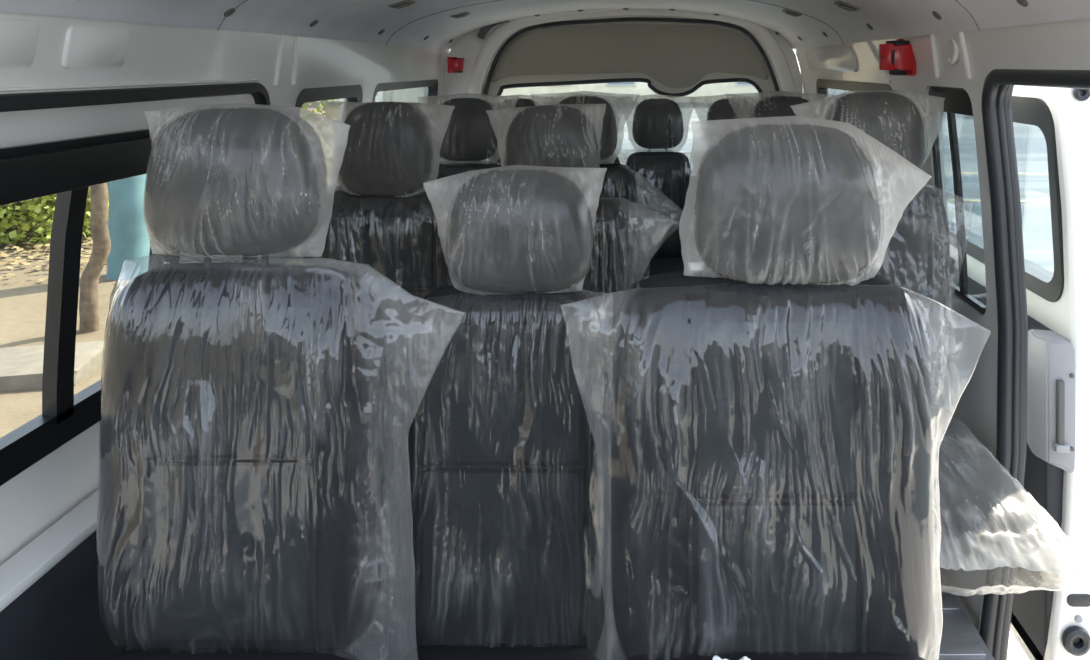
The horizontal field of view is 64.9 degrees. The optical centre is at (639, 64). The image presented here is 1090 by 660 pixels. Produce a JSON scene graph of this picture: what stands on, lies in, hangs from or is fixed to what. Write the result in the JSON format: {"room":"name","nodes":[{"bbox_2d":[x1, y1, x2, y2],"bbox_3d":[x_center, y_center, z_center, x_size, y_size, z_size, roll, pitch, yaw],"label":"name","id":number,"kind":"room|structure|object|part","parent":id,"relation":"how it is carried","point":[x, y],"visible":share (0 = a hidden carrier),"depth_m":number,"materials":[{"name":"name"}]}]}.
{"room":"vehicle interior","nodes":[
{"label":"vehicle interior","id":0,"kind":"room"},
{"bbox_2d":[0,11,449,565],"bbox_3d":[-0.971,0.578,2.565,0.155,1.345,2.970,0,0,0],"label":"wall","id":1,"kind":"structure","parent":0,"point":[39,53],"depth_m":1.57,"materials":[{"name":"white paint"}]},
{"bbox_3d":[-0.911,-0.030,1.185,0.021,0.070,0.189,0,0,0],"label":"embossed panel","id":2,"kind":"part","parent":1,"relation":"part of","materials":[{"name":"white paint"}]},
{"bbox_2d":[0,490,97,611],"bbox_3d":[-0.990,0.810,1.620,0.070,0.020,1.080,0,0,0],"label":"trim","id":3,"kind":"structure","parent":1,"relation":"attached to","point":[22,570],"depth_m":1.40,"materials":[{"name":"white paint"}]},
{"bbox_2d":[0,126,179,485],"bbox_3d":[-1.011,0.400,1.150,0.080,0.542,1.412,0,0,0],"label":"window","id":4,"kind":"structure","parent":1,"relation":"in","point":[66,168],"depth_m":1.49,"materials":[{"name":"black"}]},
{"bbox_3d":[-1.015,0.400,1.508,0.059,0.457,0.045,0,0,0],"label":"post","id":5,"kind":"part","parent":4,"relation":"part of","materials":[{"name":"black"}]},
{"bbox_3d":[-0.981,0.180,1.298,0.020,0.070,1.015,0,0,0],"label":"head rail","id":6,"kind":"part","parent":4,"relation":"part of","materials":[{"name":"black"}]},
{"bbox_3d":[-0.911,-0.030,1.425,0.021,0.070,0.159,0,0,0],"label":"embossed panel","id":7,"kind":"part","parent":1,"relation":"part of","materials":[{"name":"white paint"}]},
{"bbox_2d":[0,83,270,261],"bbox_3d":[-0.953,0.443,1.609,0.079,0.801,1.038,0,0,0],"label":"trim","id":8,"kind":"structure","parent":1,"relation":"attached to","point":[61,99],"depth_m":1.51,"materials":[{"name":"black plastic"}]},
{"bbox_2d":[0,372,396,659],"bbox_3d":[-0.943,1.032,2.565,0.085,0.435,2.970,0,0,0],"label":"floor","id":9,"kind":"structure","parent":1,"relation":"attached to","point":[57,617],"depth_m":1.39,"materials":[{"name":"grey"}]},
{"bbox_2d":[284,85,361,256],"bbox_3d":[-0.968,0.297,2.580,0.079,0.477,0.572,0,0,0],"label":"window","id":10,"kind":"structure","parent":1,"relation":"in","point":[352,93],"depth_m":2.59,"materials":[{"name":"black"}]},
{"bbox_2d":[372,79,437,134],"bbox_3d":[-0.967,0.287,3.450,0.078,0.457,0.972,0,0,0],"label":"window","id":11,"kind":"structure","parent":1,"relation":"in","point":[432,85],"depth_m":3.68,"materials":[{"name":"black plastic"}]},
{"bbox_2d":[447,57,463,72],"bbox_3d":[-0.836,0.000,3.890,0.062,0.075,0.073,0,0,25],"label":"hammer","id":12,"kind":"object","parent":1,"relation":"attached to","point":[454,64],"visible":1,"depth_m":3.86,"materials":[{"name":"red plastic"}]},
{"bbox_3d":[-0.861,0.000,3.898,0.009,0.075,0.065,0,0,25],"label":"plate","id":13,"kind":"part","parent":12,"relation":"part of","materials":[{"name":"red plastic"}]},
{"bbox_2d":[355,485,626,659],"bbox_3d":[-0.139,1.280,1.650,1.762,0.060,5.300,0,0,0],"label":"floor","id":14,"kind":"structure","parent":0,"point":[372,644],"depth_m":1.86,"materials":[{"name":"grey"}]},
{"bbox_2d":[96,103,446,659],"bbox_3d":[-0.560,0.657,1.155,0.603,1.190,0.627,0,0,0],"label":"passenger seat","id":15,"kind":"object","parent":14,"relation":"on","point":[244,481],"visible":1,"depth_m":1.31,"materials":[{"name":"grey fabric"}]},
{"bbox_3d":[-0.696,0.314,1.368,0.012,0.120,0.018,0,0,0],"label":"post","id":16,"kind":"part","parent":15,"relation":"part of","materials":[{"name":"black metal"}]},
{"bbox_2d":[105,649,357,659],"bbox_3d":[-0.629,0.938,1.100,0.440,0.097,0.500,0,0,0],"label":"seat cushion","id":17,"kind":"object","parent":15,"relation":"on","point":[126,654],"depth_m":1.30,"materials":[{"name":"grey fabric"}]},
{"bbox_3d":[-0.629,0.622,1.365,0.445,0.597,0.142,0,0,0],"label":"backrest","id":18,"kind":"part","parent":15,"relation":"part of","materials":[{"name":"grey fabric"}]},
{"bbox_3d":[-0.604,0.314,1.368,0.012,0.120,0.018,0,0,0],"label":"post","id":19,"kind":"part","parent":15,"relation":"part of","materials":[{"name":"black metal"}]},
{"bbox_3d":[-0.459,0.903,1.142,0.026,0.176,0.484,0,0,0],"label":"seat frame","id":20,"kind":"part","parent":15,"relation":"part of","materials":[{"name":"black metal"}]},
{"bbox_2d":[297,102,463,659],"bbox_3d":[-0.649,0.672,2.005,0.504,1.161,0.583,0,0,0],"label":"passenger seat","id":21,"kind":"object","parent":14,"relation":"on","point":[385,220],"visible":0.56,"depth_m":2.16,"materials":[{"name":"grey fabric"}]},
{"bbox_3d":[-0.660,0.557,2.210,0.420,0.465,0.129,0,0,0],"label":"backrest","id":22,"kind":"part","parent":21,"relation":"part of","materials":[{"name":"grey fabric"}]},
{"bbox_3d":[-0.520,1.070,1.800,0.026,0.364,0.027,0,0,-23],"label":"leg","id":23,"kind":"part","parent":21,"relation":"part of","materials":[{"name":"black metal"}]},
{"bbox_3d":[-0.500,0.795,1.999,0.026,0.216,0.458,0,0,0],"label":"seat frame","id":24,"kind":"part","parent":21,"relation":"part of","materials":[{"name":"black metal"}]},
{"bbox_2d":[397,95,504,384],"bbox_3d":[-0.582,0.675,2.728,0.454,1.155,0.559,0,0,0],"label":"passenger seat","id":25,"kind":"object","parent":14,"relation":"on","point":[468,128],"visible":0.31,"depth_m":2.88,"materials":[{"name":"grey fabric"}]},
{"bbox_3d":[-0.710,1.070,2.530,0.026,0.364,0.027,0,0,22],"label":"leg","id":26,"kind":"part","parent":25,"relation":"part of","materials":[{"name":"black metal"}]},
{"bbox_3d":[-0.598,0.573,2.920,0.365,0.473,0.129,0,0,0],"label":"backrest","id":27,"kind":"part","parent":25,"relation":"part of","materials":[{"name":"grey fabric"}]},
{"bbox_2d":[393,165,612,659],"bbox_3d":[-0.230,0.712,1.251,0.376,1.081,0.544,0,0,0],"label":"passenger seat","id":28,"kind":"object","parent":14,"relation":"on","point":[505,524],"visible":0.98,"depth_m":1.40,"materials":[{"name":"grey fabric"}]},
{"bbox_2d":[404,644,596,659],"bbox_3d":[-0.227,0.980,1.210,0.330,0.087,0.460,0,0,0],"label":"seat cushion","id":29,"kind":"object","parent":28,"relation":"on","point":[424,651],"depth_m":1.36,"materials":[{"name":"grey fabric"}]},
{"bbox_2d":[488,96,550,163],"bbox_3d":[-0.509,0.689,3.442,0.373,1.126,0.525,0,0,0],"label":"passenger seat","id":30,"kind":"object","parent":14,"relation":"on","point":[509,105],"visible":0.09,"depth_m":3.60,"materials":[{"name":"clear plastic"}]},
{"bbox_3d":[-0.515,0.600,3.625,0.288,0.460,0.122,0,0,0],"label":"backrest","id":31,"kind":"part","parent":30,"relation":"part of","materials":[{"name":"grey fabric"}]},
{"bbox_2d":[504,105,664,481],"bbox_3d":[-0.174,0.677,2.025,0.567,1.150,0.590,0,0,0],"label":"passenger seat","id":32,"kind":"object","parent":14,"relation":"on","point":[562,138],"visible":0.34,"depth_m":2.18,"materials":[{"name":"grey fabric"}]},
{"bbox_3d":[-0.231,0.567,2.230,0.400,0.447,0.128,0,0,0],"label":"backrest","id":33,"kind":"part","parent":32,"relation":"part of","materials":[{"name":"grey fabric"}]},
{"bbox_3d":[-0.091,0.795,2.019,0.026,0.216,0.458,0,0,0],"label":"seat frame","id":34,"kind":"part","parent":32,"relation":"part of","materials":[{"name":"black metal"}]},
{"bbox_2d":[608,384,610,481],"bbox_3d":[-0.231,0.850,1.980,0.380,0.097,0.480,0,0,0],"label":"seat cushion","id":35,"kind":"object","parent":32,"relation":"on","point":[609,386],"depth_m":1.88,"materials":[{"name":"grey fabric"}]},
{"bbox_2d":[553,97,620,163],"bbox_3d":[-0.212,0.689,3.441,0.392,1.127,0.528,0,0,0],"label":"passenger seat","id":36,"kind":"object","parent":14,"relation":"on","point":[614,159],"visible":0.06,"depth_m":3.60,"materials":[{"name":"grey fabric"}]},
{"bbox_3d":[-0.222,0.600,3.625,0.288,0.460,0.122,0,0,0],"label":"backrest","id":37,"kind":"part","parent":36,"relation":"part of","materials":[{"name":"grey fabric"}]},
{"bbox_2d":[539,92,636,486],"bbox_3d":[-0.121,0.671,2.726,0.586,1.163,0.553,0,0,0],"label":"passenger seat","id":38,"kind":"object","parent":14,"relation":"on","point":[615,180],"visible":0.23,"depth_m":2.88,"materials":[{"name":"grey fabric"}]},
{"bbox_3d":[-0.080,1.070,2.530,0.026,0.364,0.027,0,0,22],"label":"leg","id":39,"kind":"part","parent":38,"relation":"part of","materials":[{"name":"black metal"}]},
{"bbox_3d":[-0.192,0.573,2.920,0.365,0.473,0.129,0,0,0],"label":"backrest","id":40,"kind":"part","parent":38,"relation":"part of","materials":[{"name":"grey fabric"}]},
{"bbox_2d":[623,95,691,281],"bbox_3d":[0.092,0.689,3.441,0.386,1.127,0.526,0,0,-3],"label":"passenger seat","id":41,"kind":"object","parent":14,"relation":"on","point":[663,179],"visible":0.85,"depth_m":3.58,"materials":[{"name":"grey fabric"}]},
{"bbox_3d":[0.077,0.600,3.625,0.288,0.460,0.122,0,0,0],"label":"backrest","id":42,"kind":"part","parent":41,"relation":"part of","materials":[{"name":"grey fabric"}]},
{"bbox_2d":[636,258,690,281],"bbox_3d":[0.077,0.850,3.400,0.262,0.097,0.440,0,0,0],"label":"seat cushion","id":43,"kind":"object","parent":41,"relation":"on","point":[646,267],"depth_m":3.40,"materials":[{"name":"grey fabric"}]},
{"bbox_2d":[699,95,752,269],"bbox_3d":[0.406,0.689,3.439,0.401,1.127,0.525,0,0,0],"label":"passenger seat","id":44,"kind":"object","parent":14,"relation":"on","point":[728,111],"visible":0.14,"depth_m":3.59,"materials":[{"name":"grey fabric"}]},
{"bbox_2d":[561,118,983,659],"bbox_3d":[0.186,0.662,1.014,0.623,1.180,0.590,0,0,0],"label":"passenger seat","id":45,"kind":"object","parent":14,"relation":"on","point":[771,456],"visible":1,"depth_m":1.15,"materials":[{"name":"grey fabric"}]},
{"bbox_2d":[713,655,750,659],"bbox_3d":[0.124,0.763,1.065,0.077,0.023,0.047,0,0,0],"label":"crumpled tissue","id":46,"kind":"object","parent":45,"relation":"on","point":[715,657],"visible":1,"depth_m":1.08,"materials":[{"name":"white paper"}]},
{"bbox_3d":[0.183,0.575,1.208,0.449,0.553,0.146,0,0,0],"label":"backrest","id":47,"kind":"part","parent":45,"relation":"part of","materials":[{"name":"grey fabric"}]},
{"bbox_2d":[627,652,924,659],"bbox_3d":[0.183,0.830,0.960,0.460,0.106,0.460,0,0,0],"label":"seat cushion","id":48,"kind":"object","parent":45,"relation":"on","point":[630,655],"depth_m":1.13,"materials":[{"name":"grey fabric"}]},
{"bbox_2d":[735,93,819,124],"bbox_3d":[0.509,0.671,2.724,0.456,1.163,0.555,0,0,0],"label":"passenger seat","id":49,"kind":"object","parent":14,"relation":"on","point":[771,108],"visible":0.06,"depth_m":2.89,"materials":[{"name":"grey fabric"}]},
{"bbox_2d":[802,90,1089,659],"bbox_3d":[0.590,0.657,1.811,0.535,1.190,0.758,0,0,0],"label":"passenger seat","id":50,"kind":"object","parent":14,"relation":"on","point":[982,511],"visible":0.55,"depth_m":2.02,"materials":[{"name":"grey fabric"}]},
{"bbox_3d":[0.573,0.536,2.080,0.360,0.489,0.129,0,0,0],"label":"backrest","id":51,"kind":"part","parent":50,"relation":"part of","materials":[{"name":"clear plastic"}]},
{"bbox_3d":[0.533,1.068,1.570,0.026,0.369,0.027,0,0,22],"label":"leg","id":52,"kind":"part","parent":50,"relation":"part of","materials":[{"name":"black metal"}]},
{"bbox_3d":[0.693,0.787,1.819,0.026,0.221,0.558,0,0,0],"label":"seat frame","id":53,"kind":"part","parent":50,"relation":"part of","materials":[{"name":"clear plastic"}]},
{"bbox_2d":[931,405,1041,556],"bbox_3d":[0.573,0.845,1.780,0.340,0.097,0.580,0,0,0],"label":"seat cushion","id":54,"kind":"object","parent":50,"relation":"on","point":[981,504],"depth_m":1.57,"materials":[{"name":"grey fabric"}]},
{"bbox_2d":[0,0,1089,48],"bbox_3d":[-0.090,-0.188,2.315,1.663,0.229,3.530,0,0,0],"label":"ceiling","id":55,"kind":"structure","parent":0,"point":[350,20],"depth_m":2.36,"materials":[{"name":"grey plastic"}]},
{"bbox_2d":[224,8,235,16],"bbox_3d":[-0.868,-0.112,1.795,0.024,0.022,0.026,0,0,0],"label":"clip","id":56,"kind":"object","parent":55,"relation":"attached to","point":[231,11],"visible":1,"depth_m":1.79,"materials":[{"name":"grey plastic"}]},
{"bbox_2d":[310,20,317,26],"bbox_3d":[-0.868,-0.112,2.260,0.024,0.022,0.026,0,0,0],"label":"clip","id":57,"kind":"object","parent":55,"relation":"attached to","point":[315,22],"visible":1,"depth_m":2.25,"materials":[{"name":"grey plastic"}]},
{"bbox_2d":[388,0,414,8],"bbox_3d":[-0.715,-0.183,2.550,0.061,0.027,0.084,0,0,0],"label":"ceiling vent","id":58,"kind":"object","parent":55,"relation":"in","point":[406,3],"visible":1,"depth_m":2.53,"materials":[{"name":"grey plastic"}]},
{"bbox_2d":[450,12,469,18],"bbox_3d":[-0.685,-0.191,3.240,0.062,0.026,0.084,0,0,0],"label":"ceiling vent","id":59,"kind":"object","parent":55,"relation":"in","point":[464,14],"visible":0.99,"depth_m":3.21,"materials":[{"name":"grey plastic"}]},
{"bbox_2d":[782,9,802,16],"bbox_3d":[0.550,-0.189,3.070,0.061,0.028,0.084,0,0,0],"label":"ceiling vent","id":60,"kind":"object","parent":55,"relation":"in","point":[786,11],"visible":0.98,"depth_m":3.04,"materials":[{"name":"grey plastic"}]},
{"bbox_2d":[834,1,860,10],"bbox_3d":[0.600,-0.172,2.460,0.060,0.030,0.084,0,0,0],"label":"ceiling vent","id":61,"kind":"object","parent":55,"relation":"in","point":[849,7],"visible":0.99,"depth_m":2.44,"materials":[{"name":"grey plastic"}]},
{"bbox_2d":[932,11,941,19],"bbox_3d":[0.693,-0.117,1.980,0.023,0.024,0.026,0,0,0],"label":"clip","id":62,"kind":"object","parent":55,"relation":"attached to","point":[935,14],"visible":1,"depth_m":1.97,"materials":[{"name":"grey plastic"}]},
{"bbox_2d":[1016,0,1027,6],"bbox_3d":[0.693,-0.117,1.540,0.023,0.024,0.026,0,0,0],"label":"clip","id":63,"kind":"object","parent":55,"relation":"attached to","point":[1024,3],"visible":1,"depth_m":1.53,"materials":[{"name":"grey plastic"}]},
{"bbox_2d":[437,9,802,162],"bbox_3d":[-0.084,0.550,4.056,1.780,1.701,0.129,0,0,0],"label":"door frame","id":64,"kind":"structure","parent":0,"point":[478,54],"depth_m":4.00,"materials":[{"name":"white paint"}]},
{"bbox_2d":[477,20,509,38],"bbox_3d":[-0.688,-0.178,3.985,0.152,0.117,0.012,0,0,0],"label":"insert","id":65,"kind":"object","parent":64,"relation":"attached to","point":[483,31],"visible":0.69,"depth_m":3.98,"materials":[{"name":"grey plastic"}]},
{"bbox_2d":[485,21,775,261],"bbox_3d":[-0.036,0.575,4.100,1.463,1.607,0.060,0,0,0],"label":"door","id":66,"kind":"structure","parent":64,"relation":"in","point":[675,59],"depth_m":4.07,"materials":[{"name":"beige plastic"}]},
{"bbox_3d":[-0.049,-0.042,4.085,1.328,0.309,0.030,0,0,0],"label":"trim panel","id":67,"kind":"part","parent":66,"relation":"part of","materials":[{"name":"grey plastic"}]},
{"bbox_3d":[-0.050,0.740,4.105,1.360,0.420,0.050,0,0,0],"label":"panel","id":68,"kind":"part","parent":66,"relation":"part of","materials":[{"name":"beige plastic"}]},
{"bbox_2d":[480,17,780,161],"bbox_3d":[-0.036,0.566,4.028,1.452,1.584,0.018,0,0,0],"label":"trim","id":69,"kind":"structure","parent":64,"relation":"attached to","point":[739,28],"depth_m":4.02,"materials":[{"name":"grey rubber"}]},
{"bbox_2d":[794,18,1089,632],"bbox_3d":[0.781,0.647,2.325,0.121,1.485,3.450,0,0,0],"label":"wall","id":70,"kind":"structure","parent":0,"point":[964,59],"depth_m":2.02,"materials":[{"name":"white paint"}]},
{"bbox_3d":[0.745,-0.020,3.365,0.035,0.090,0.830,0,0,0],"label":"embossed panel","id":71,"kind":"part","parent":70,"relation":"part of","materials":[{"name":"white paint"}]},
{"bbox_2d":[816,79,901,182],"bbox_3d":[0.802,0.287,3.143,0.077,0.457,1.127,0,0,0],"label":"window","id":72,"kind":"structure","parent":70,"relation":"in","point":[822,85],"depth_m":3.30,"materials":[{"name":"black"}]},
{"bbox_2d":[879,39,915,75],"bbox_3d":[0.703,-0.022,2.345,0.086,0.104,0.102,0,0,-14],"label":"hammer","id":73,"kind":"object","parent":70,"relation":"attached to","point":[896,56],"visible":0.98,"depth_m":2.31,"materials":[{"name":"red plastic"}]},
{"bbox_3d":[0.738,-0.022,2.358,0.012,0.104,0.090,0,0,-14],"label":"plate","id":74,"kind":"part","parent":73,"relation":"part of","materials":[{"name":"red plastic"}]},
{"bbox_2d":[928,86,986,314],"bbox_3d":[0.803,0.325,2.138,0.055,0.552,0.337,0,0,0],"label":"window","id":75,"kind":"structure","parent":70,"relation":"in","point":[952,101],"depth_m":2.15,"materials":[{"name":"black"}]},
{"bbox_3d":[0.785,0.090,2.138,0.016,0.060,0.305,0,0,0],"label":"head rail","id":76,"kind":"part","parent":75,"relation":"part of","materials":[{"name":"black plastic"}]},
{"bbox_3d":[0.806,0.325,2.165,0.050,0.518,0.030,0,0,0],"label":"post","id":77,"kind":"part","parent":75,"relation":"part of","materials":[{"name":"black"}]},
{"bbox_2d":[936,564,993,659],"bbox_3d":[0.630,1.242,1.700,0.220,0.016,1.400,0,0,0],"label":"floor","id":78,"kind":"structure","parent":70,"relation":"attached to","point":[960,639],"depth_m":1.85,"materials":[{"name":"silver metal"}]},
{"bbox_2d":[948,85,1089,659],"bbox_3d":[0.988,0.690,2.460,0.154,1.480,1.119,0,0,0],"label":"door","id":79,"kind":"structure","parent":70,"relation":"in","point":[1046,624],"depth_m":1.93,"materials":[{"name":"white paint"}]},
{"bbox_3d":[0.960,1.020,2.458,0.060,0.780,1.025,0,0,0],"label":"trim","id":80,"kind":"part","parent":79,"relation":"part of","materials":[{"name":"grey"}]},
{"bbox_3d":[0.947,0.782,1.915,0.016,0.145,0.014,0,0,0],"label":"pull lever","id":81,"kind":"part","parent":79,"relation":"part of","materials":[{"name":"grey plastic"}]},
{"bbox_2d":[979,69,1089,659],"bbox_3d":[0.799,0.694,1.260,0.118,1.376,1.279,0,0,0],"label":"trim","id":82,"kind":"structure","parent":70,"relation":"attached to","point":[1012,320],"depth_m":1.87,"materials":[{"name":"grey rubber"}]},
{"bbox_3d":[0.815,0.694,1.260,0.085,1.376,1.279,0,0,0],"label":"bulb","id":83,"kind":"part","parent":82,"relation":"part of","materials":[{"name":"grey rubber"}]},
{"label":"outside","id":84,"kind":"structure","parent":0,"visible":0},
{"bbox_2d":[609,88,1053,273],"bbox_3d":[34.200,1.850,30.000,71.600,0.001,120.000,0,0,0],"label":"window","id":85,"kind":"structure","parent":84,"point":[1030,143],"depth_m":16.46,"materials":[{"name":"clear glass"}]},
{"bbox_2d":[945,172,1047,173],"bbox_3d":[14.000,1.844,13.890,22.000,0.001,1.780,0,0,0],"label":"painted line","id":86,"kind":"object","parent":85,"relation":"on","point":[945,172],"visible":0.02,"depth_m":14.45,"materials":[{"name":"white paint"}]},
{"bbox_2d":[947,199,1049,201],"bbox_3d":[14.000,1.844,10.890,22.000,0.001,1.780,0,0,0],"label":"painted line","id":87,"kind":"object","parent":85,"relation":"on","point":[947,199],"visible":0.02,"depth_m":11.57,"materials":[{"name":"white paint"}]},
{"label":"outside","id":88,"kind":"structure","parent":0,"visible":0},
{"bbox_2d":[1007,632,1089,659],"bbox_3d":[0.125,1.890,-1.750,5.750,0.120,14.500,0,0,0],"label":"pavement","id":89,"kind":"structure","parent":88,"point":[1015,652],"depth_m":2.65,"materials":[{"name":"concrete"}]},
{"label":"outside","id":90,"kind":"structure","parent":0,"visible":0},
{"bbox_2d":[0,101,559,437],"bbox_3d":[-35.800,1.850,30.000,68.400,0.001,120.000,0,0,0],"label":"window view","id":91,"kind":"structure","parent":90,"point":[23,298],"depth_m":6.54,"materials":[{"name":"soil"}]},
{"bbox_2d":[0,341,105,390],"bbox_3d":[-3.612,1.812,5.098,0.660,0.114,0.578,0,0,-12],"label":"concrete block","id":92,"kind":"object","parent":91,"relation":"on","point":[21,367],"visible":0.64,"depth_m":5.03,"materials":[{"name":"beige concrete"}]},
{"bbox_2d":[0,186,108,245],"bbox_3d":[-6.965,0.689,9.222,2.768,2.519,1.742,0,0,3],"label":"bush","id":93,"kind":"object","parent":91,"relation":"on","point":[27,213],"visible":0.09,"depth_m":8.72,"materials":[{"name":"green plant"}]},
{"bbox_3d":[-6.872,0.964,9.203,1.479,1.841,0.986,0,0,0],"label":"stem","id":94,"kind":"part","parent":93,"relation":"part of","materials":[{"name":"green plant"}]},
{"bbox_2d":[0,227,150,280],"bbox_3d":[-7.606,1.812,8.684,6.925,0.097,3.712,0,0,0],"label":"leaf litter","id":95,"kind":"object","parent":91,"relation":"on","point":[36,246],"visible":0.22,"depth_m":8.25,"materials":[{"name":"plant"}]},
{"bbox_2d":[79,183,110,332],"bbox_3d":[-3.748,0.360,5.982,0.335,3.020,0.161,0,0,-26],"label":"trunk","id":96,"kind":"object","parent":91,"relation":"on","point":[101,248],"visible":0.4,"depth_m":5.90,"materials":[{"name":"brown plant"}]},
{"bbox_2d":[106,174,150,279],"bbox_3d":[-4.491,0.260,7.487,0.378,3.220,0.376,0,0,-39],"label":"post","id":97,"kind":"object","parent":91,"relation":"on","point":[127,228],"visible":0.29,"depth_m":7.35,"materials":[{"name":"teal paint"}]},
{"bbox_2d":[301,91,387,168],"bbox_3d":[-8.975,0.058,14.502,9.986,3.759,3.136,0,0,-2],"label":"bush","id":98,"kind":"object","parent":91,"relation":"on","point":[322,104],"visible":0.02,"depth_m":14.58,"materials":[{"name":"green plant"}]},
{"bbox_2d":[316,49,794,101],"bbox_3d":[-4.000,-1.800,45.000,24.800,7.300,6.800,0,0,0],"label":"building","id":99,"kind":"structure","parent":91,"relation":"on","point":[636,90],"depth_m":42.00,"materials":[{"name":"beige plastic"}]},
{"bbox_3d":[-0.950,0.300,41.935,1.300,1.300,0.020,0,0,0],"label":"pane","id":100,"kind":"part","parent":99,"relation":"part of","materials":[{"name":"blue"}]}
]}

